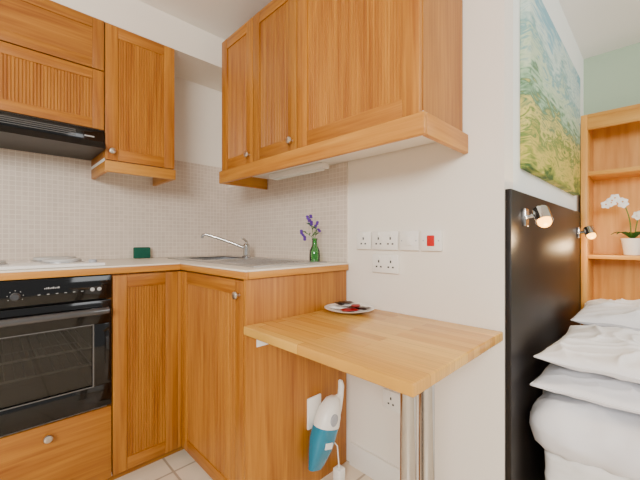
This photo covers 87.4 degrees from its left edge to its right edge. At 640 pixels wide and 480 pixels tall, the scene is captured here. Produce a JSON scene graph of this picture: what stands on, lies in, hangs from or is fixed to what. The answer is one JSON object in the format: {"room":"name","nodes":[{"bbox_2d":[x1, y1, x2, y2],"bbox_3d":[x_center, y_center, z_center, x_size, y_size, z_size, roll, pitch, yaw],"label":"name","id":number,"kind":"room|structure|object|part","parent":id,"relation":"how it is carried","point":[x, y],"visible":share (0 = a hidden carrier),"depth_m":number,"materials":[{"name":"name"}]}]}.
{"room":"studio apartment","nodes":[
{"label":"studio apartment","id":0,"kind":"room"},
{"bbox_2d":[99,76,221,270],"bbox_3d":[-1.982,-0.090,1.360,3.700,2.420,0.100,0,0,-45],"label":"wall","id":1,"kind":"structure","parent":0,"point":[197,107],"depth_m":2.38,"materials":[{"name":"beige paint"}]},
{"bbox_2d":[0,0,103,130],"bbox_3d":[-1.419,-0.832,1.605,0.598,0.559,0.324,0,0,-45],"label":"upper cabinet","id":2,"kind":"object","parent":1,"relation":"attached to","point":[52,53],"visible":0.98,"depth_m":1.55,"materials":[{"name":"brown wood"}]},
{"bbox_3d":[-1.313,-0.704,1.496,0.595,0.295,0.020,0,0,-45],"label":"flap door","id":3,"kind":"part","parent":2,"relation":"part of","materials":[{"name":"brown wood"}]},
{"bbox_3d":[-1.313,-0.983,1.496,0.595,0.253,0.020,0,0,-45],"label":"flap door","id":4,"kind":"part","parent":2,"relation":"part of","materials":[{"name":"brown wood"}]},
{"bbox_2d":[0,111,105,160],"bbox_3d":[-1.406,-0.502,1.591,0.594,0.095,0.363,0,0,-45],"label":"hood","id":5,"kind":"object","parent":2,"relation":"attached to","point":[17,132],"visible":1,"depth_m":1.58,"materials":[{"name":"black metal"}]},
{"bbox_2d":[0,148,227,259],"bbox_3d":[-1.484,-0.213,1.775,2.192,0.654,0.008,0,0,-45],"label":"tiled backsplash","id":6,"kind":"structure","parent":1,"relation":"attached to","point":[51,205],"depth_m":1.96,"materials":[{"name":"tile"}]},
{"bbox_2d":[91,22,175,185],"bbox_3d":[-1.069,-0.731,1.930,0.353,0.761,0.352,0,0,-45],"label":"upper cabinet","id":7,"kind":"object","parent":1,"relation":"attached to","point":[138,70],"visible":1,"depth_m":1.81,"materials":[{"name":"brown wood"}]},
{"bbox_3d":[-1.061,-0.455,1.711,0.032,0.032,0.028,0,0,-45],"label":"knob","id":8,"kind":"part","parent":7,"relation":"part of","materials":[{"name":"silver metal"}]},
{"bbox_2d":[115,449,373,479],"bbox_3d":[0.256,1.170,0.337,5.450,0.100,4.700,0,0,-45],"label":"floor","id":9,"kind":"structure","parent":0,"point":[180,465],"depth_m":1.62,"materials":[{"name":"tile"}]},
{"bbox_2d":[0,274,110,479],"bbox_3d":[-1.336,0.636,1.480,0.600,0.968,0.616,0,0,-45],"label":"base cabinet","id":10,"kind":"object","parent":9,"relation":"on","point":[77,446],"visible":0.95,"depth_m":1.37,"materials":[{"name":"brown wood"}]},
{"bbox_3d":[-1.075,0.785,1.324,0.032,0.032,0.028,0,0,-45],"label":"knob","id":11,"kind":"part","parent":10,"relation":"part of","materials":[{"name":"silver metal"}]},
{"bbox_2d":[0,274,110,436],"bbox_3d":[-1.310,0.443,1.454,0.593,0.578,0.610,0,0,-45],"label":"oven","id":12,"kind":"object","parent":10,"relation":"in","point":[55,332],"visible":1,"depth_m":1.35,"materials":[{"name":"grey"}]},
{"bbox_3d":[-1.145,0.215,1.260,0.032,0.032,0.018,0,0,-45],"label":"control knob","id":13,"kind":"part","parent":12,"relation":"part of","materials":[{"name":"grey"}]},
{"bbox_3d":[-1.146,0.497,1.288,0.453,0.265,0.008,0,0,-45],"label":"door glass","id":14,"kind":"part","parent":12,"relation":"part of","materials":[{"name":"black glass"}]},
{"bbox_3d":[-1.117,0.302,1.258,0.558,0.030,0.060,0,0,-45],"label":"handle","id":15,"kind":"part","parent":12,"relation":"part of","materials":[{"name":"grey metal"}]},
{"bbox_3d":[-1.148,0.205,1.290,0.593,0.102,0.029,0,0,-45],"label":"control panel","id":16,"kind":"part","parent":12,"relation":"part of","materials":[{"name":"black plastic"}]},
{"bbox_3d":[-1.146,0.896,1.288,0.596,0.318,0.020,0,0,-45],"label":"drawer","id":17,"kind":"part","parent":10,"relation":"part of","materials":[{"name":"brown wood"}]},
{"bbox_2d":[0,255,348,280],"bbox_3d":[-0.811,0.132,1.587,1.498,0.036,1.202,0,0,-45],"label":"countertop","id":18,"kind":"structure","parent":10,"relation":"on","point":[113,266],"depth_m":1.46,"materials":[{"name":"beige"}]},
{"bbox_2d":[0,256,105,269],"bbox_3d":[-1.337,0.099,1.479,0.565,0.031,0.515,0,0,-45],"label":"cooktop","id":19,"kind":"object","parent":18,"relation":"in","point":[46,261],"visible":1,"depth_m":1.44,"materials":[{"name":"white ceramic"}]},
{"bbox_2d":[133,247,149,257],"bbox_3d":[-1.110,0.079,2.090,0.095,0.068,0.025,0,0,-45],"label":"sponge","id":20,"kind":"object","parent":18,"relation":"on","point":[138,252],"visible":1,"depth_m":2.08,"materials":[{"name":"teal fabric"}]},
{"bbox_2d":[200,233,250,256],"bbox_3d":[-0.590,0.032,2.098,0.310,0.153,0.090,0,0,-13],"label":"tap","id":21,"kind":"object","parent":18,"relation":"on","point":[246,247],"visible":0.99,"depth_m":2.12,"materials":[{"name":"silver metal"}]},
{"bbox_3d":[-0.608,0.010,2.121,0.286,0.108,0.019,0,0,-9],"label":"spout","id":22,"kind":"part","parent":21,"relation":"part of","materials":[{"name":"silver metal"}]},
{"bbox_2d":[242,243,250,256],"bbox_3d":[-0.470,0.065,2.142,0.056,0.088,0.056,0,0,-45],"label":"tap","id":23,"kind":"object","parent":21,"relation":"attached to","point":[246,247],"depth_m":2.12,"materials":[{"name":"silver metal"}]},
{"bbox_2d":[168,255,326,270],"bbox_3d":[-0.454,0.184,1.891,0.440,0.156,0.950,0,0,-45],"label":"sink","id":24,"kind":"object","parent":18,"relation":"in","point":[230,259],"visible":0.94,"depth_m":1.74,"materials":[{"name":"silver metal"}]},
{"bbox_3d":[-0.637,0.186,2.047,0.283,0.152,0.313,0,0,-45],"label":"bowl","id":25,"kind":"part","parent":24,"relation":"part of","materials":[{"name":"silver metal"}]},
{"bbox_2d":[309,238,319,260],"bbox_3d":[-0.028,0.052,1.728,0.056,0.122,0.056,0,0,-45],"label":"flower vase","id":26,"kind":"object","parent":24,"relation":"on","point":[312,238],"visible":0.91,"depth_m":1.72,"materials":[{"name":"green glass"}]},
{"bbox_2d":[300,229,314,259],"bbox_3d":[-0.060,0.024,1.742,0.085,0.157,0.048,0,0,10],"label":"flower","id":27,"kind":"object","parent":26,"relation":"in","point":[301,230],"visible":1,"depth_m":1.73,"materials":[{"name":"purple plant"}]},
{"bbox_2d":[306,214,315,236],"bbox_3d":[-0.047,-0.015,1.723,0.051,0.235,0.056,0,0,-23],"label":"flower","id":28,"kind":"object","parent":26,"relation":"in","point":[310,222],"visible":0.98,"depth_m":1.73,"materials":[{"name":"purple plant"}]},
{"bbox_2d":[311,221,320,236],"bbox_3d":[-0.018,0.002,1.740,0.045,0.200,0.048,0,0,17],"label":"flower","id":29,"kind":"object","parent":26,"relation":"in","point":[317,222],"visible":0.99,"depth_m":1.73,"materials":[{"name":"purple plant"}]},
{"bbox_2d":[108,270,183,479],"bbox_3d":[-1.001,0.636,1.830,0.364,0.968,0.588,0,0,-45],"label":"base cabinet","id":30,"kind":"object","parent":9,"relation":"on","point":[146,307],"visible":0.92,"depth_m":1.60,"materials":[{"name":"brown wood"}]},
{"bbox_3d":[-0.714,0.607,1.717,0.038,0.897,0.016,0,0,-45],"label":"corner post","id":31,"kind":"part","parent":30,"relation":"part of","materials":[{"name":"brown wood"}]},
{"bbox_2d":[182,270,345,479],"bbox_3d":[-0.296,0.636,1.689,0.614,0.968,0.602,0,0,-45],"label":"base cabinet","id":32,"kind":"object","parent":9,"relation":"on","point":[244,404],"visible":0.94,"depth_m":1.43,"materials":[{"name":"brown wood"}]},
{"bbox_3d":[-0.494,0.607,1.508,0.020,0.894,0.581,0,0,-45],"label":"door","id":33,"kind":"part","parent":32,"relation":"part of","materials":[{"name":"brown wood"}]},
{"bbox_3d":[-0.327,0.215,1.304,0.028,0.032,0.032,0,0,-45],"label":"knob","id":34,"kind":"part","parent":32,"relation":"part of","materials":[{"name":"silver metal"}]},
{"bbox_3d":[-0.081,0.635,1.492,0.585,0.966,0.018,0,0,-45],"label":"panel","id":35,"kind":"part","parent":32,"relation":"part of","materials":[{"name":"brown wood"}]},
{"bbox_2d":[307,379,344,479],"bbox_3d":[0.036,0.884,1.515,0.204,0.461,0.113,0,0,-45],"label":"vacuum","id":36,"kind":"object","parent":32,"relation":"hanging from","point":[323,419],"visible":1,"depth_m":1.47,"materials":[{"name":"teal plastic"}]},
{"bbox_3d":[0.035,0.779,1.504,0.140,0.140,0.095,0,0,-45],"label":"motor","id":37,"kind":"part","parent":36,"relation":"part of","materials":[{"name":"white plastic"}]},
{"bbox_3d":[0.046,0.954,1.555,0.092,0.214,0.024,0,0,5],"label":"power cord","id":38,"kind":"part","parent":36,"relation":"part of","materials":[{"name":"white plastic"}]},
{"bbox_3d":[0.084,0.753,1.557,0.077,0.198,0.032,0,0,-45],"label":"handle","id":39,"kind":"part","parent":36,"relation":"part of","materials":[{"name":"white plastic"}]},
{"bbox_2d":[244,309,502,479],"bbox_3d":[0.175,0.722,1.224,0.616,0.797,0.722,0,0,-45],"label":"table","id":40,"kind":"object","parent":9,"relation":"on","point":[407,355],"visible":0.99,"depth_m":0.99,"materials":[{"name":"wood"},{"name":"chrome"}]},
{"bbox_2d":[325,303,374,313],"bbox_3d":[0.134,0.313,1.515,0.228,0.020,0.228,0,0,-45],"label":"plate","id":41,"kind":"object","parent":40,"relation":"on","point":[327,307],"visible":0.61,"depth_m":1.49,"materials":[{"name":"white ceramic"}]},
{"bbox_2d":[329,305,348,308],"bbox_3d":[0.084,0.305,1.523,0.085,0.015,0.050,0,0,22],"label":"snack packet","id":42,"kind":"object","parent":41,"relation":"on","point":[331,306],"visible":0.84,"depth_m":1.51,"materials":[{"name":"white plastic"}]},
{"bbox_2d":[339,307,358,311],"bbox_3d":[0.130,0.305,1.469,0.080,0.013,0.045,0,0,-23],"label":"snack packet","id":43,"kind":"object","parent":41,"relation":"on","point":[352,308],"visible":1,"depth_m":1.46,"materials":[{"name":"red plastic"}]},
{"bbox_2d":[354,306,370,309],"bbox_3d":[0.187,0.306,1.504,0.080,0.015,0.045,0,0,34],"label":"snack packet","id":44,"kind":"object","parent":41,"relation":"on","point":[360,307],"visible":0.77,"depth_m":1.49,"materials":[{"name":"brown"}]},
{"bbox_3d":[0.145,0.305,1.561,0.085,0.015,0.100,0,0,-45],"label":"snack packet","id":45,"kind":"object","parent":41,"relation":"on","visible":0},
{"bbox_2d":[342,302,361,305],"bbox_3d":[0.144,0.291,1.512,0.085,0.017,0.045,0,0,17],"label":"snack packet","id":46,"kind":"object","parent":45,"relation":"on","point":[358,302],"visible":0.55,"depth_m":1.50,"materials":[{"name":"white plastic"}]},
{"bbox_3d":[0.109,0.292,1.540,0.095,0.018,0.083,0,0,-45],"label":"snack packet","id":47,"kind":"object","parent":45,"relation":"on","visible":0},
{"bbox_2d":[338,300,353,303],"bbox_3d":[0.116,0.279,1.505,0.040,0.017,0.080,0,0,-31],"label":"snack packet","id":48,"kind":"object","parent":47,"relation":"on","point":[344,301],"visible":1,"depth_m":1.48,"materials":[{"name":"brown plastic"}]},
{"bbox_3d":[0.230,0.738,0.872,0.066,0.764,0.066,0,0,-45],"label":"leg","id":49,"kind":"part","parent":40,"relation":"part of","materials":[{"name":"silver metal"}]},
{"bbox_3d":[0.286,0.738,0.900,0.066,0.764,0.066,0,0,-45],"label":"leg","id":50,"kind":"part","parent":40,"relation":"part of","materials":[{"name":"silver metal"}]},
{"bbox_2d":[529,390,639,479],"bbox_3d":[1.911,0.823,0.988,1.365,0.521,1.996,0,0,-45],"label":"bed","id":51,"kind":"object","parent":9,"relation":"on","point":[580,439],"visible":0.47,"depth_m":1.12,"materials":[{"name":"white fabric"}]},
{"bbox_2d":[530,363,639,413],"bbox_3d":[1.167,0.521,1.271,0.641,0.104,0.534,0,0,-45],"label":"pillow","id":52,"kind":"object","parent":51,"relation":"on","point":[606,391],"visible":0.45,"depth_m":1.15,"materials":[{"name":"white fabric"}]},
{"bbox_2d":[533,324,639,383],"bbox_3d":[1.178,0.420,1.260,0.630,0.119,0.514,0,0,-45],"label":"pillow","id":53,"kind":"object","parent":52,"relation":"on","point":[614,352],"visible":1,"depth_m":1.20,"materials":[{"name":"white fabric"}]},
{"bbox_3d":[1.641,0.515,1.723,0.626,0.126,0.527,0,0,-45],"label":"pillow","id":54,"kind":"object","parent":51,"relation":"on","visible":0},
{"bbox_2d":[571,299,639,330],"bbox_3d":[1.644,0.388,1.720,0.620,0.142,0.524,0,0,-45],"label":"pillow","id":55,"kind":"object","parent":54,"relation":"on","point":[621,313],"visible":0.92,"depth_m":1.64,"materials":[{"name":"white fabric"}]},
{"bbox_2d":[581,104,639,324],"bbox_3d":[2.157,0.155,1.932,0.293,1.930,1.002,0,0,-45],"label":"bookcase","id":56,"kind":"object","parent":9,"relation":"on","point":[610,139],"visible":0.67,"depth_m":2.24,"materials":[{"name":"brown wood"}]},
{"bbox_3d":[1.818,0.155,2.276,0.293,1.930,0.035,0,0,-45],"label":"panel","id":57,"kind":"part","parent":56,"relation":"part of","materials":[{"name":"brown wood"}]},
{"bbox_3d":[2.153,-0.760,1.928,0.281,0.100,0.932,0,0,-45],"label":"panel","id":58,"kind":"part","parent":56,"relation":"part of","materials":[{"name":"brown wood"}]},
{"bbox_3d":[2.155,-0.427,1.929,0.276,0.025,0.932,0,0,-45],"label":"shelf","id":59,"kind":"part","parent":56,"relation":"part of","materials":[{"name":"brown wood"}]},
{"bbox_3d":[2.155,0.107,1.929,0.276,0.025,0.932,0,0,-45],"label":"shelf","id":60,"kind":"part","parent":56,"relation":"part of","materials":[{"name":"brown wood"}]},
{"bbox_3d":[2.257,0.145,2.031,0.012,1.910,0.932,0,0,-45],"label":"panel","id":61,"kind":"part","parent":56,"relation":"part of","materials":[{"name":"brown wood"}]},
{"bbox_2d":[601,194,639,254],"bbox_3d":[1.954,-0.096,2.096,0.202,0.382,0.292,0,0,-45],"label":"potted orchid","id":62,"kind":"object","parent":56,"relation":"on","point":[631,245],"visible":1,"depth_m":2.07,"materials":[{"name":"white plant"}]},
{"bbox_3d":[1.886,-0.127,2.102,0.121,0.263,0.029,0,0,20],"label":"stem","id":63,"kind":"part","parent":62,"relation":"part of","materials":[{"name":"green plant"}]},
{"bbox_3d":[1.948,0.042,2.089,0.111,0.105,0.111,0,0,-45],"label":"pot","id":64,"kind":"part","parent":62,"relation":"part of","materials":[{"name":"white ceramic"}]},
{"bbox_2d":[228,0,512,479],"bbox_3d":[0.011,-0.090,1.903,0.100,2.420,1.925,0,0,-45],"label":"wall","id":65,"kind":"structure","parent":0,"point":[431,186],"depth_m":1.29,"materials":[{"name":"beige paint"}]},
{"bbox_2d":[222,0,343,178],"bbox_3d":[-0.233,-0.772,1.815,0.352,0.752,0.669,0,0,-45],"label":"upper cabinet","id":66,"kind":"object","parent":65,"relation":"attached to","point":[259,59],"visible":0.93,"depth_m":1.68,"materials":[{"name":"brown wood"}]},
{"bbox_3d":[-0.452,-0.774,1.842,0.020,0.745,0.319,0,0,-45],"label":"door","id":67,"kind":"part","parent":66,"relation":"part of","materials":[{"name":"brown wood"}]},
{"bbox_3d":[-0.218,-0.774,1.603,0.020,0.745,0.344,0,0,-45],"label":"door","id":68,"kind":"part","parent":66,"relation":"part of","materials":[{"name":"brown wood"}]},
{"bbox_3d":[-0.135,-0.442,1.485,0.028,0.032,0.032,0,0,-45],"label":"knob","id":69,"kind":"part","parent":66,"relation":"part of","materials":[{"name":"silver metal"}]},
{"bbox_2d":[269,162,328,179],"bbox_3d":[-0.129,-0.378,1.867,0.050,0.036,0.460,0,0,-45],"label":"light","id":70,"kind":"object","parent":66,"relation":"attached to","point":[321,166],"visible":1,"depth_m":1.81,"materials":[{"name":"white plastic"}]},
{"bbox_2d":[273,169,323,179],"bbox_3d":[-0.129,-0.363,1.867,0.034,0.006,0.400,0,0,-45],"label":"diffuser","id":71,"kind":"object","parent":70,"relation":"attached to","point":[297,172],"depth_m":1.85,"materials":[{"name":"white"}]},
{"bbox_2d":[228,162,347,262],"bbox_3d":[-0.282,-0.141,2.123,0.008,0.509,1.200,0,0,-45],"label":"tiled backsplash","id":72,"kind":"structure","parent":65,"relation":"attached to","point":[271,220],"depth_m":2.00,"materials":[{"name":"tile"}]},
{"bbox_2d":[219,111,467,189],"bbox_3d":[-0.013,-0.363,1.611,0.339,0.071,1.297,0,0,-45],"label":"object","id":73,"kind":"object","parent":65,"relation":"attached to","point":[423,123],"visible":1,"depth_m":1.24,"materials":[{"name":"brown wood"}]},
{"bbox_2d":[357,232,371,249],"bbox_3d":[0.212,0.003,1.614,0.019,0.084,0.084,0,0,-45],"label":"wall socket","id":74,"kind":"object","parent":65,"relation":"attached to","point":[364,239],"visible":1,"depth_m":1.60,"materials":[{"name":"white plastic"}]},
{"bbox_2d":[297,0,462,161],"bbox_3d":[0.221,-0.772,1.375,0.324,0.752,0.591,0,0,-45],"label":"upper cabinet","id":75,"kind":"object","parent":65,"relation":"attached to","point":[362,64],"visible":0.84,"depth_m":1.22,"materials":[{"name":"brown wood"}]},
{"bbox_3d":[0.113,-0.774,1.268,0.020,0.745,0.588,0,0,-45],"label":"door","id":76,"kind":"part","parent":75,"relation":"part of","materials":[{"name":"brown wood"}]},
{"bbox_2d":[349,442,417,479],"bbox_3d":[0.398,1.065,1.427,0.018,0.110,0.703,0,0,-45],"label":"baseboard","id":77,"kind":"structure","parent":65,"relation":"attached to","point":[368,463],"depth_m":1.57,"materials":[{"name":"white paint"}]},
{"bbox_2d":[372,231,398,249],"bbox_3d":[0.296,0.003,1.528,0.019,0.084,0.140,0,0,-45],"label":"wall socket","id":78,"kind":"object","parent":65,"relation":"attached to","point":[384,240],"visible":1,"depth_m":1.52,"materials":[{"name":"white plastic"}]},
{"bbox_2d":[372,254,399,273],"bbox_3d":[0.298,0.108,1.527,0.019,0.084,0.140,0,0,-45],"label":"wall socket","id":79,"kind":"object","parent":65,"relation":"attached to","point":[381,263],"visible":1,"depth_m":1.52,"materials":[{"name":"white plastic"}]},
{"bbox_2d":[383,388,399,413],"bbox_3d":[0.321,0.720,1.503,0.019,0.084,0.090,0,0,-45],"label":"wall socket","id":80,"kind":"object","parent":65,"relation":"attached to","point":[391,399],"visible":0.91,"depth_m":1.50,"materials":[{"name":"white plastic"}]},
{"bbox_2d":[400,231,419,250],"bbox_3d":[0.384,0.003,1.439,0.020,0.084,0.090,0,0,-45],"label":"wall switch","id":81,"kind":"object","parent":65,"relation":"attached to","point":[409,240],"visible":1,"depth_m":1.43,"materials":[{"name":"white plastic"}]},
{"bbox_2d":[405,236,411,244],"bbox_3d":[0.378,0.003,1.433,0.005,0.040,0.034,0,0,-45],"label":"rocker switch","id":82,"kind":"object","parent":81,"relation":"attached to","point":[408,239],"depth_m":1.43,"materials":[{"name":"white plastic"}]},
{"bbox_2d":[421,230,442,250],"bbox_3d":[0.455,0.003,1.367,0.020,0.084,0.088,0,0,-45],"label":"wall switch","id":83,"kind":"object","parent":65,"relation":"attached to","point":[431,240],"visible":1,"depth_m":1.36,"materials":[{"name":"white plastic"}]},
{"bbox_2d":[427,235,433,245],"bbox_3d":[0.449,0.003,1.362,0.005,0.044,0.032,0,0,-45],"label":"rocker switch","id":84,"kind":"object","parent":83,"relation":"attached to","point":[430,238],"depth_m":1.36,"materials":[{"name":"red plastic"}]},
{"bbox_2d":[139,0,639,58],"bbox_3d":[0.256,-1.350,0.337,5.450,0.100,4.700,0,0,-45],"label":"ceiling","id":85,"kind":"structure","parent":0,"point":[598,27],"depth_m":1.95,"materials":[{"name":"white paint"}]},
{"bbox_2d":[51,0,224,91],"bbox_3d":[-1.868,-1.206,1.174,3.600,0.188,0.325,0,0,-45],"label":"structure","id":86,"kind":"structure","parent":85,"relation":"attached to","point":[197,52],"depth_m":1.95,"materials":[{"name":"beige paint"}]},
{"bbox_2d":[513,0,583,324],"bbox_3d":[1.274,-0.090,1.868,1.650,2.420,0.100,0,0,-45],"label":"wall partition","id":87,"kind":"structure","parent":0,"point":[525,182],"depth_m":1.62,"materials":[{"name":"white paint"}]},
{"bbox_2d":[505,189,579,479],"bbox_3d":[1.173,0.465,1.682,1.436,1.290,0.020,0,0,-45],"label":"headboard","id":88,"kind":"object","parent":87,"relation":"attached to","point":[542,265],"visible":0.67,"depth_m":1.33,"materials":[{"name":"black wood"}]},
{"bbox_2d":[522,205,553,227],"bbox_3d":[0.803,-0.086,1.234,0.074,0.083,0.098,0,0,-45],"label":"wall lamp","id":89,"kind":"object","parent":88,"relation":"attached to","point":[542,215],"visible":1,"depth_m":1.21,"materials":[{"name":"silver metal"}]},
{"bbox_3d":[0.778,-0.085,1.268,0.044,0.068,0.014,0,0,-45],"label":"wall plate","id":90,"kind":"part","parent":89,"relation":"part of","materials":[{"name":"silver metal"}]},
{"bbox_3d":[0.813,-0.090,1.225,0.056,0.076,0.076,0,0,10],"label":"lamp shade","id":91,"kind":"part","parent":89,"relation":"part of","materials":[{"name":"silver metal"}]},
{"bbox_3d":[0.810,-0.068,1.210,0.047,0.047,0.047,0,0,-45],"label":"bulb","id":92,"kind":"part","parent":89,"relation":"part of","materials":[{"name":"white glass"}]},
{"bbox_2d":[577,226,596,238],"bbox_3d":[1.643,-0.046,2.063,0.074,0.083,0.098,0,0,-45],"label":"wall lamp","id":93,"kind":"object","parent":88,"relation":"attached to","point":[589,231],"visible":1,"depth_m":2.04,"materials":[{"name":"silver metal"}]},
{"bbox_3d":[1.618,-0.045,2.096,0.044,0.068,0.014,0,0,-45],"label":"wall plate","id":94,"kind":"part","parent":93,"relation":"part of","materials":[{"name":"silver metal"}]},
{"bbox_3d":[1.653,-0.050,2.053,0.056,0.076,0.076,0,0,10],"label":"lamp shade","id":95,"kind":"part","parent":93,"relation":"part of","materials":[{"name":"silver metal"}]},
{"bbox_3d":[1.651,-0.028,2.038,0.047,0.047,0.047,0,0,-45],"label":"bulb","id":96,"kind":"part","parent":93,"relation":"part of","materials":[{"name":"white glass"}]},
{"bbox_2d":[520,0,579,195],"bbox_3d":[1.205,-0.645,1.703,1.150,0.730,0.036,0,0,-45],"label":"canvas painting","id":97,"kind":"object","parent":87,"relation":"attached to","point":[549,79],"visible":1,"depth_m":1.47,"materials":[{"name":"fabric"}]},
{"bbox_2d":[584,42,639,114],"bbox_3d":[2.837,-0.090,1.530,0.100,2.420,2.775,0,0,-45],"label":"wall","id":98,"kind":"structure","parent":0,"point":[612,78],"depth_m":2.30,"materials":[{"name":"green"}]}
]}

